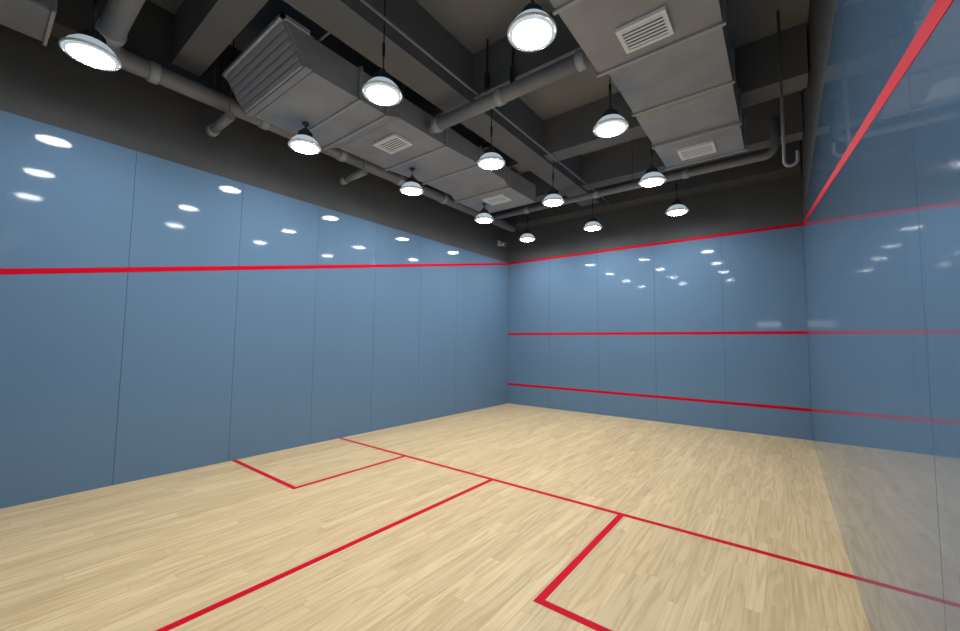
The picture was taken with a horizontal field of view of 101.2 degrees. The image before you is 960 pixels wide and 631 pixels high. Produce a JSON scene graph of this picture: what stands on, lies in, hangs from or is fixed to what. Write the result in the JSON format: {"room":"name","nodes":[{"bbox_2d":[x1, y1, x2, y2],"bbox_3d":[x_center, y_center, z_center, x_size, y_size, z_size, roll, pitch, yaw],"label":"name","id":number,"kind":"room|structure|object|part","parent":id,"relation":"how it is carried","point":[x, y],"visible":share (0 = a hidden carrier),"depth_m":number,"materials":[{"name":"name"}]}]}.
{"room":"squash court","nodes":[
{"label":"squash court","id":0,"kind":"room"},
{"bbox_2d":[0,24,508,508],"bbox_3d":[-2.258,-0.680,7.206,0.200,5.600,10.150,-2,-5,37],"label":"wall","id":1,"kind":"structure","parent":0,"point":[107,379],"depth_m":5.14,"materials":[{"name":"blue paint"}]},
{"bbox_2d":[171,0,268,75],"bbox_3d":[-2.937,-3.379,4.365,2.359,0.619,0.300,-2,-5,37],"label":"beam","id":2,"kind":"structure","parent":1,"relation":"attached to","point":[203,29],"depth_m":4.34,"materials":[{"name":"grey paint"}]},
{"bbox_2d":[0,263,508,274],"bbox_3d":[-2.177,-0.896,7.158,0.002,1.765,9.747,-2,-5,37],"label":"court line","id":3,"kind":"object","parent":1,"relation":"attached to","point":[10,271],"depth_m":5.15,"materials":[{"name":"red paint"}]},
{"bbox_2d":[50,0,508,221],"bbox_3d":[-2.170,-3.121,7.042,0.299,0.749,9.299,-2,-5,37],"label":"beam","id":4,"kind":"structure","parent":1,"relation":"attached to","point":[150,36],"depth_m":4.61,"materials":[{"name":"grey paint"}]},
{"bbox_2d":[402,89,445,117],"bbox_3d":[-1.292,-3.214,6.500,2.359,0.619,0.300,-2,-5,37],"label":"beam","id":5,"kind":"structure","parent":1,"relation":"attached to","point":[411,95],"depth_m":5.98,"materials":[{"name":"black metal"}]},
{"bbox_2d":[498,241,505,245],"bbox_3d":[0.595,-1.940,10.638,0.112,0.193,0.304,3,-5,-35],"label":"security camera","id":6,"kind":"object","parent":1,"relation":"attached to","point":[499,242],"visible":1,"depth_m":10.64,"materials":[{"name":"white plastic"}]},
{"bbox_2d":[477,142,527,172],"bbox_3d":[-0.062,-3.076,8.096,2.359,0.649,0.340,-2,-5,37],"label":"beam","id":7,"kind":"structure","parent":1,"relation":"attached to","point":[515,166],"depth_m":7.47,"materials":[{"name":"grey paint"}]},
{"bbox_2d":[492,171,564,212],"bbox_3d":[0.930,-2.976,9.385,2.359,0.649,0.300,-2,-5,37],"label":"beam","id":8,"kind":"structure","parent":1,"relation":"attached to","point":[542,187],"depth_m":8.90,"materials":[{"name":"grey paint"}]},
{"bbox_2d":[0,403,870,630],"bbox_3d":[0.328,2.063,5.002,6.800,0.120,10.150,-2,-5,37],"label":"floor","id":9,"kind":"structure","parent":0,"point":[148,554],"depth_m":3.31,"materials":[{"name":"brown wood"}]},
{"bbox_2d":[232,456,404,488],"bbox_3d":[-2.240,2.011,5.539,1.678,0.002,1.640,-2,-5,37],"label":"court line","id":10,"kind":"object","parent":9,"relation":"on","point":[236,461],"visible":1,"depth_m":4.88,"materials":[{"name":"red paint"}]},
{"bbox_2d":[155,479,492,630],"bbox_3d":[-1.254,1.844,2.952,0.056,0.002,4.550,-2,-5,37],"label":"court line","id":11,"kind":"object","parent":9,"relation":"on","point":[177,623],"depth_m":2.86,"materials":[{"name":"red paint"}]},
{"bbox_2d":[533,515,622,630],"bbox_3d":[1.504,1.854,2.666,1.678,0.002,1.640,-2,-5,37],"label":"court line","id":12,"kind":"object","parent":9,"relation":"on","point":[541,598],"visible":1,"depth_m":2.69,"materials":[{"name":"red paint"}]},
{"bbox_2d":[339,438,854,578],"bbox_3d":[0.149,1.984,4.773,6.400,0.002,0.056,-2,-5,37],"label":"court line","id":13,"kind":"object","parent":9,"relation":"on","point":[474,474],"depth_m":3.69,"materials":[{"name":"red paint"}]},
{"bbox_2d":[149,0,809,173],"bbox_3d":[0.390,-3.643,5.395,6.800,0.120,10.150,-2,-5,37],"label":"ceiling","id":14,"kind":"structure","parent":0,"point":[471,22],"depth_m":4.96,"materials":[{"name":"grey paint"}]},
{"bbox_2d":[0,0,57,45],"bbox_3d":[-4.295,-3.243,3.482,0.670,1.038,0.765,-2,-5,37],"label":"air duct","id":15,"kind":"object","parent":14,"relation":"hanging from","point":[35,19],"visible":1,"depth_m":3.60,"materials":[{"name":"grey metal"}]},
{"bbox_2d":[58,0,121,70],"bbox_3d":[-3.460,-3.015,3.563,0.402,1.466,0.402,-2,-5,37],"label":"pendant lamp","id":16,"kind":"object","parent":14,"relation":"hanging from","point":[89,47],"visible":1,"depth_m":3.47,"materials":[{"name":"metal"}]},
{"bbox_3d":[-3.467,-2.385,3.520,0.382,0.112,0.382,-2,-5,37],"label":"lamp shade","id":17,"kind":"part","parent":16,"relation":"part of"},
{"bbox_3d":[-3.459,-3.146,3.572,0.032,1.155,0.030,-2,-5,37],"label":"cord","id":18,"kind":"part","parent":16,"relation":"part of","materials":[{"name":"black"}]},
{"bbox_2d":[206,40,235,136],"bbox_3d":[-3.341,-3.016,5.116,0.660,1.247,0.136,-2,-5,37],"label":"pipe","id":19,"kind":"object","parent":14,"relation":"hanging from","point":[214,129],"visible":0.91,"depth_m":5.01,"materials":[{"name":"grey metal"}]},
{"bbox_3d":[-3.396,-3.075,5.163,0.012,1.123,0.010,-2,-5,37],"label":"hanger rod","id":20,"kind":"part","parent":19,"relation":"part of","materials":[{"name":"metal"}]},
{"bbox_3d":[-3.111,-3.087,4.944,0.012,1.123,0.010,-2,-5,37],"label":"hanger rod","id":21,"kind":"part","parent":19,"relation":"part of","materials":[{"name":"metal"}]},
{"bbox_2d":[95,0,515,231],"bbox_3d":[-0.543,-2.991,6.454,2.812,1.052,8.032,-2,-5,37],"label":"pipe","id":22,"kind":"object","parent":14,"relation":"hanging from","point":[117,18],"visible":0.7,"depth_m":4.65,"materials":[{"name":"grey metal"}]},
{"bbox_3d":[-3.325,-3.231,4.968,0.012,0.838,0.010,-2,-5,37],"label":"hanger rod","id":23,"kind":"part","parent":22,"relation":"part of","materials":[{"name":"metal"}]},
{"bbox_2d":[339,162,367,184],"bbox_3d":[-2.135,-2.895,6.682,0.660,1.247,0.136,-2,-5,37],"label":"pipe","id":24,"kind":"object","parent":14,"relation":"hanging from","point":[343,180],"visible":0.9,"depth_m":6.59,"materials":[{"name":"grey metal"}]},
{"bbox_2d":[221,12,535,212],"bbox_3d":[-0.982,-2.962,6.430,1.520,1.123,5.198,-2,-5,37],"label":"air duct","id":25,"kind":"object","parent":14,"relation":"hanging from","point":[285,78],"visible":0.94,"depth_m":5.09,"materials":[{"name":"grey metal"}]},
{"bbox_2d":[226,20,313,116],"bbox_3d":[-2.449,-2.758,4.506,1.480,0.370,0.315,-2,-5,37],"label":"air duct","id":26,"kind":"object","parent":25,"relation":"attached to","point":[282,59],"depth_m":4.34,"materials":[{"name":"grey metal"}]},
{"bbox_2d":[288,122,320,154],"bbox_3d":[-2.281,-2.336,5.145,0.402,0.354,0.402,-2,-5,37],"label":"pendant lamp","id":27,"kind":"object","parent":25,"relation":"hanging from","point":[304,142],"visible":1,"depth_m":5.08,"materials":[{"name":"metal"}]},
{"bbox_3d":[-2.282,-2.260,5.140,0.382,0.112,0.382,-2,-5,37],"label":"lamp shade","id":28,"kind":"part","parent":27,"relation":"part of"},
{"bbox_2d":[373,133,412,153],"bbox_3d":[-1.274,-2.506,5.761,0.480,0.035,0.340,-2,-5,37],"label":"vent grille","id":29,"kind":"object","parent":25,"relation":"attached to","point":[391,143],"depth_m":5.72,"materials":[{"name":"white metal"}]},
{"bbox_2d":[400,168,423,195],"bbox_3d":[-1.139,-2.254,6.598,0.402,0.414,0.402,-2,-5,37],"label":"pendant lamp","id":30,"kind":"object","parent":25,"relation":"hanging from","point":[411,187],"visible":1,"depth_m":6.52,"materials":[{"name":"metal"}]},
{"bbox_3d":[-1.140,-2.148,6.591,0.382,0.112,0.382,-2,-5,37],"label":"lamp shade","id":31,"kind":"part","parent":30,"relation":"part of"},
{"bbox_2d":[474,203,493,222],"bbox_3d":[0.087,-2.115,8.122,0.402,0.374,0.402,-2,-5,37],"label":"pendant lamp","id":32,"kind":"object","parent":25,"relation":"hanging from","point":[484,216],"visible":1,"depth_m":8.04,"materials":[{"name":"metal"}]},
{"bbox_3d":[0.086,-2.030,8.116,0.382,0.112,0.382,-2,-5,37],"label":"lamp shade","id":33,"kind":"part","parent":32,"relation":"part of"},
{"bbox_2d":[483,194,511,204],"bbox_3d":[0.346,-2.308,7.862,0.480,0.035,0.340,-2,-5,37],"label":"vent grille","id":34,"kind":"object","parent":25,"relation":"attached to","point":[495,199],"depth_m":7.81,"materials":[{"name":"white metal"}]},
{"bbox_2d":[362,0,401,105],"bbox_3d":[-0.988,-2.953,4.070,0.402,1.466,0.402,-2,-5,37],"label":"pendant lamp","id":35,"kind":"object","parent":14,"relation":"hanging from","point":[380,90],"visible":1,"depth_m":3.97,"materials":[{"name":"metal"}]},
{"bbox_3d":[-0.995,-2.323,4.027,0.382,0.112,0.382,-2,-5,37],"label":"lamp shade","id":36,"kind":"part","parent":35,"relation":"part of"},
{"bbox_3d":[-0.987,-3.084,4.079,0.032,1.155,0.030,-2,-5,37],"label":"cord","id":37,"kind":"part","parent":35,"relation":"part of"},
{"bbox_2d":[484,39,489,91],"bbox_3d":[0.094,-3.253,5.119,0.070,0.698,0.070,-2,-5,37],"label":"rod","id":38,"kind":"object","parent":14,"relation":"hanging from","point":[486,75],"visible":1,"depth_m":5.09,"materials":[{"name":"black metal"}]},
{"bbox_2d":[477,109,504,169],"bbox_3d":[0.165,-2.835,5.601,0.402,1.466,0.402,-2,-5,37],"label":"pendant lamp","id":39,"kind":"object","parent":14,"relation":"hanging from","point":[491,160],"visible":0.97,"depth_m":5.50,"materials":[{"name":"metal"}]},
{"bbox_3d":[0.159,-2.205,5.557,0.382,0.112,0.382,-2,-5,37],"label":"lamp shade","id":40,"kind":"part","parent":39,"relation":"part of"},
{"bbox_3d":[0.167,-2.967,5.610,0.032,1.155,0.030,-2,-5,37],"label":"cord","id":41,"kind":"part","parent":39,"relation":"part of","materials":[{"name":"black"}]},
{"bbox_2d":[427,16,592,133],"bbox_3d":[0.245,-3.099,4.864,2.340,1.037,0.195,-2,-5,37],"label":"pipe","id":42,"kind":"object","parent":14,"relation":"hanging from","point":[579,61],"visible":0.91,"depth_m":4.66,"materials":[{"name":"grey metal"}]},
{"bbox_3d":[0.413,-3.198,4.743,0.012,0.853,0.010,-2,-5,37],"label":"hanger rod","id":43,"kind":"part","parent":42,"relation":"part of","materials":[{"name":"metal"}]},
{"bbox_2d":[510,46,513,82],"bbox_3d":[0.409,-3.242,4.938,0.070,0.738,0.070,-2,-5,37],"label":"rod","id":44,"kind":"object","parent":14,"relation":"hanging from","point":[512,66],"visible":0.52,"depth_m":4.90,"materials":[{"name":"black metal"}]},
{"bbox_2d":[519,204,534,241],"bbox_3d":[1.155,-2.548,9.621,0.402,1.466,0.402,-2,-5,37],"label":"pendant lamp","id":45,"kind":"object","parent":14,"relation":"hanging from","point":[527,236],"visible":0.94,"depth_m":9.50,"materials":[{"name":"metal"}]},
{"bbox_3d":[1.149,-1.917,9.578,0.382,0.112,0.382,-2,-5,37],"label":"lamp shade","id":46,"kind":"part","parent":45,"relation":"part of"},
{"bbox_2d":[507,0,556,51],"bbox_3d":[0.430,-2.994,3.259,0.402,1.466,0.402,-2,-5,37],"label":"pendant lamp","id":47,"kind":"object","parent":14,"relation":"hanging from","point":[533,29],"visible":1,"depth_m":3.16,"materials":[{"name":"metal"}]},
{"bbox_3d":[0.424,-2.363,3.215,0.382,0.112,0.382,-2,-5,37],"label":"lamp shade","id":48,"kind":"part","parent":47,"relation":"part of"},
{"bbox_2d":[542,169,564,205],"bbox_3d":[1.317,-2.720,7.095,0.402,1.466,0.402,-2,-5,37],"label":"pendant lamp","id":49,"kind":"object","parent":14,"relation":"hanging from","point":[552,199],"visible":0.96,"depth_m":6.98,"materials":[{"name":"metal"}]},
{"bbox_3d":[1.310,-2.090,7.052,0.382,0.112,0.382,-2,-5,37],"label":"lamp shade","id":50,"kind":"part","parent":49,"relation":"part of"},
{"bbox_2d":[583,190,601,230],"bbox_3d":[2.462,-2.602,8.632,0.402,1.466,0.402,-2,-5,37],"label":"pendant lamp","id":51,"kind":"object","parent":14,"relation":"hanging from","point":[592,225],"visible":0.95,"depth_m":8.52,"materials":[{"name":"metal"}]},
{"bbox_3d":[2.455,-1.971,8.588,0.382,0.112,0.382,-2,-5,37],"label":"lamp shade","id":52,"kind":"part","parent":51,"relation":"part of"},
{"bbox_2d":[593,76,628,137],"bbox_3d":[1.537,-2.885,4.662,0.402,1.466,0.402,-2,-5,37],"label":"pendant lamp","id":53,"kind":"object","parent":14,"relation":"hanging from","point":[611,124],"visible":0.94,"depth_m":4.56,"materials":[{"name":"metal"}]},
{"bbox_3d":[1.530,-2.255,4.619,0.382,0.112,0.382,-2,-5,37],"label":"lamp shade","id":54,"kind":"part","parent":53,"relation":"part of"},
{"bbox_3d":[1.538,-3.016,4.671,0.032,1.155,0.030,-2,-5,37],"label":"cord","id":55,"kind":"part","parent":53,"relation":"part of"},
{"bbox_2d":[494,116,779,219],"bbox_3d":[2.506,-2.870,7.733,5.360,1.052,0.146,-2,-5,37],"label":"pipe","id":56,"kind":"object","parent":14,"relation":"hanging from","point":[774,120],"visible":0.95,"depth_m":6.80,"materials":[{"name":"grey metal"}]},
{"bbox_2d":[549,0,746,169],"bbox_3d":[1.557,-3.107,3.665,1.170,1.158,6.096,-2,-5,37],"label":"air duct","id":57,"kind":"object","parent":14,"relation":"hanging from","point":[672,62],"visible":1,"depth_m":4.14,"materials":[{"name":"grey metal"}]},
{"bbox_2d":[615,6,673,53],"bbox_3d":[1.488,-2.567,3.562,0.420,0.035,0.330,-2,-5,37],"label":"vent grille","id":58,"kind":"object","parent":57,"relation":"attached to","point":[655,24],"depth_m":3.53,"materials":[{"name":"white metal"}]},
{"bbox_2d":[677,140,716,160],"bbox_3d":[3.145,-2.386,5.712,0.460,0.035,0.340,-2,-5,37],"label":"vent grille","id":59,"kind":"object","parent":57,"relation":"attached to","point":[710,146],"depth_m":5.67,"materials":[{"name":"white metal"}]},
{"bbox_2d":[638,148,665,186],"bbox_3d":[2.680,-2.769,6.163,0.402,1.466,0.402,-2,-5,37],"label":"pendant lamp","id":60,"kind":"object","parent":14,"relation":"hanging from","point":[652,178],"visible":0.96,"depth_m":6.05,"materials":[{"name":"metal"}]},
{"bbox_3d":[2.673,-2.139,6.119,0.382,0.112,0.382,-2,-5,37],"label":"lamp shade","id":61,"kind":"part","parent":60,"relation":"part of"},
{"bbox_2d":[665,180,688,215],"bbox_3d":[3.754,-2.663,7.540,0.402,1.466,0.402,-2,-5,37],"label":"pendant lamp","id":62,"kind":"object","parent":14,"relation":"hanging from","point":[677,208],"visible":0.96,"depth_m":7.43,"materials":[{"name":"metal"}]},
{"bbox_3d":[3.747,-2.032,7.497,0.382,0.112,0.382,-2,-5,37],"label":"lamp shade","id":63,"kind":"part","parent":62,"relation":"part of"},
{"bbox_2d":[776,10,799,166],"bbox_3d":[3.557,-2.645,4.554,0.152,1.914,0.032,-2,-5,37],"label":"conduit","id":64,"kind":"object","parent":14,"relation":"hanging from","point":[785,164],"visible":1,"depth_m":4.57,"materials":[{"name":"grey metal"}]},
{"bbox_2d":[508,151,811,439],"bbox_3d":[3.389,-0.486,9.133,6.440,5.600,0.200,-2,-5,37],"label":"wall","id":65,"kind":"structure","parent":0,"point":[755,281],"depth_m":8.41,"materials":[{"name":"blue paint"}]},
{"bbox_2d":[317,32,329,41],"bbox_3d":[-2.383,-2.983,4.793,1.990,0.024,0.024,-2,-5,37],"label":"conduit","id":66,"kind":"object","parent":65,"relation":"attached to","point":[327,33],"visible":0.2,"depth_m":4.25,"materials":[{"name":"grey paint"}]},
{"bbox_2d":[283,0,599,205],"bbox_3d":[-0.106,-3.213,5.744,0.440,0.699,9.750,-2,-5,37],"label":"beam","id":67,"kind":"structure","parent":65,"relation":"attached to","point":[352,22],"depth_m":4.88,"materials":[{"name":"grey paint"}]},
{"bbox_2d":[500,140,800,230],"bbox_3d":[3.217,-2.900,9.040,6.398,0.799,0.449,-2,-5,37],"label":"beam","id":68,"kind":"structure","parent":65,"relation":"attached to","point":[772,168],"depth_m":8.14,"materials":[{"name":"grey paint"}]},
{"bbox_2d":[509,223,801,264],"bbox_3d":[3.339,-1.555,9.126,6.400,0.056,0.002,-2,-5,37],"label":"court line","id":69,"kind":"object","parent":65,"relation":"attached to","point":[797,224],"depth_m":8.53,"materials":[{"name":"red paint"}]},
{"bbox_2d":[508,331,807,334],"bbox_3d":[3.318,0.410,8.991,6.400,0.056,0.002,-2,-5,37],"label":"court line","id":70,"kind":"object","parent":65,"relation":"attached to","point":[731,332],"depth_m":8.49,"materials":[{"name":"red paint"}]},
{"bbox_2d":[508,383,810,411],"bbox_3d":[3.303,1.775,8.897,6.400,0.056,0.002,-2,-5,37],"label":"court line","id":71,"kind":"object","parent":65,"relation":"attached to","point":[515,384],"depth_m":8.27,"materials":[{"name":"red paint"}]},
{"bbox_2d":[800,0,959,630],"bbox_3d":[2.976,-0.899,3.191,0.200,5.600,10.150,-2,-5,37],"label":"wall","id":72,"kind":"structure","parent":0,"point":[881,244],"depth_m":1.65,"materials":[{"name":"glass"}]},
{"bbox_2d":[360,0,609,202],"bbox_3d":[0.125,-2.814,5.251,0.032,0.032,9.100,-2,-5,37],"label":"conduit","id":73,"kind":"object","parent":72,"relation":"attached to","point":[365,2],"visible":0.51,"depth_m":4.67,"materials":[{"name":"grey metal"}]},
{"bbox_2d":[473,0,730,99],"bbox_3d":[1.420,-3.328,4.419,3.598,0.619,0.300,-2,-5,37],"label":"beam","id":74,"kind":"structure","parent":72,"relation":"attached to","point":[564,45],"depth_m":4.97,"materials":[{"name":"grey paint"}]},
{"bbox_2d":[543,22,807,162],"bbox_3d":[2.650,-3.189,6.016,3.598,0.649,0.340,-2,-5,37],"label":"beam","id":75,"kind":"structure","parent":72,"relation":"attached to","point":[568,134],"depth_m":5.22,"materials":[{"name":"grey paint"}]},
{"bbox_2d":[581,91,802,189],"bbox_3d":[3.643,-3.090,7.304,3.598,0.649,0.300,-2,-5,37],"label":"beam","id":76,"kind":"structure","parent":72,"relation":"attached to","point":[612,165],"depth_m":7.46,"materials":[{"name":"grey paint"}]},
{"bbox_2d":[802,0,953,225],"bbox_3d":[2.897,-1.108,3.266,0.002,1.765,9.747,-2,-5,37],"label":"court line","id":77,"kind":"object","parent":72,"relation":"attached to","point":[940,7],"depth_m":1.37,"materials":[{"name":"red paint"}]}
]}

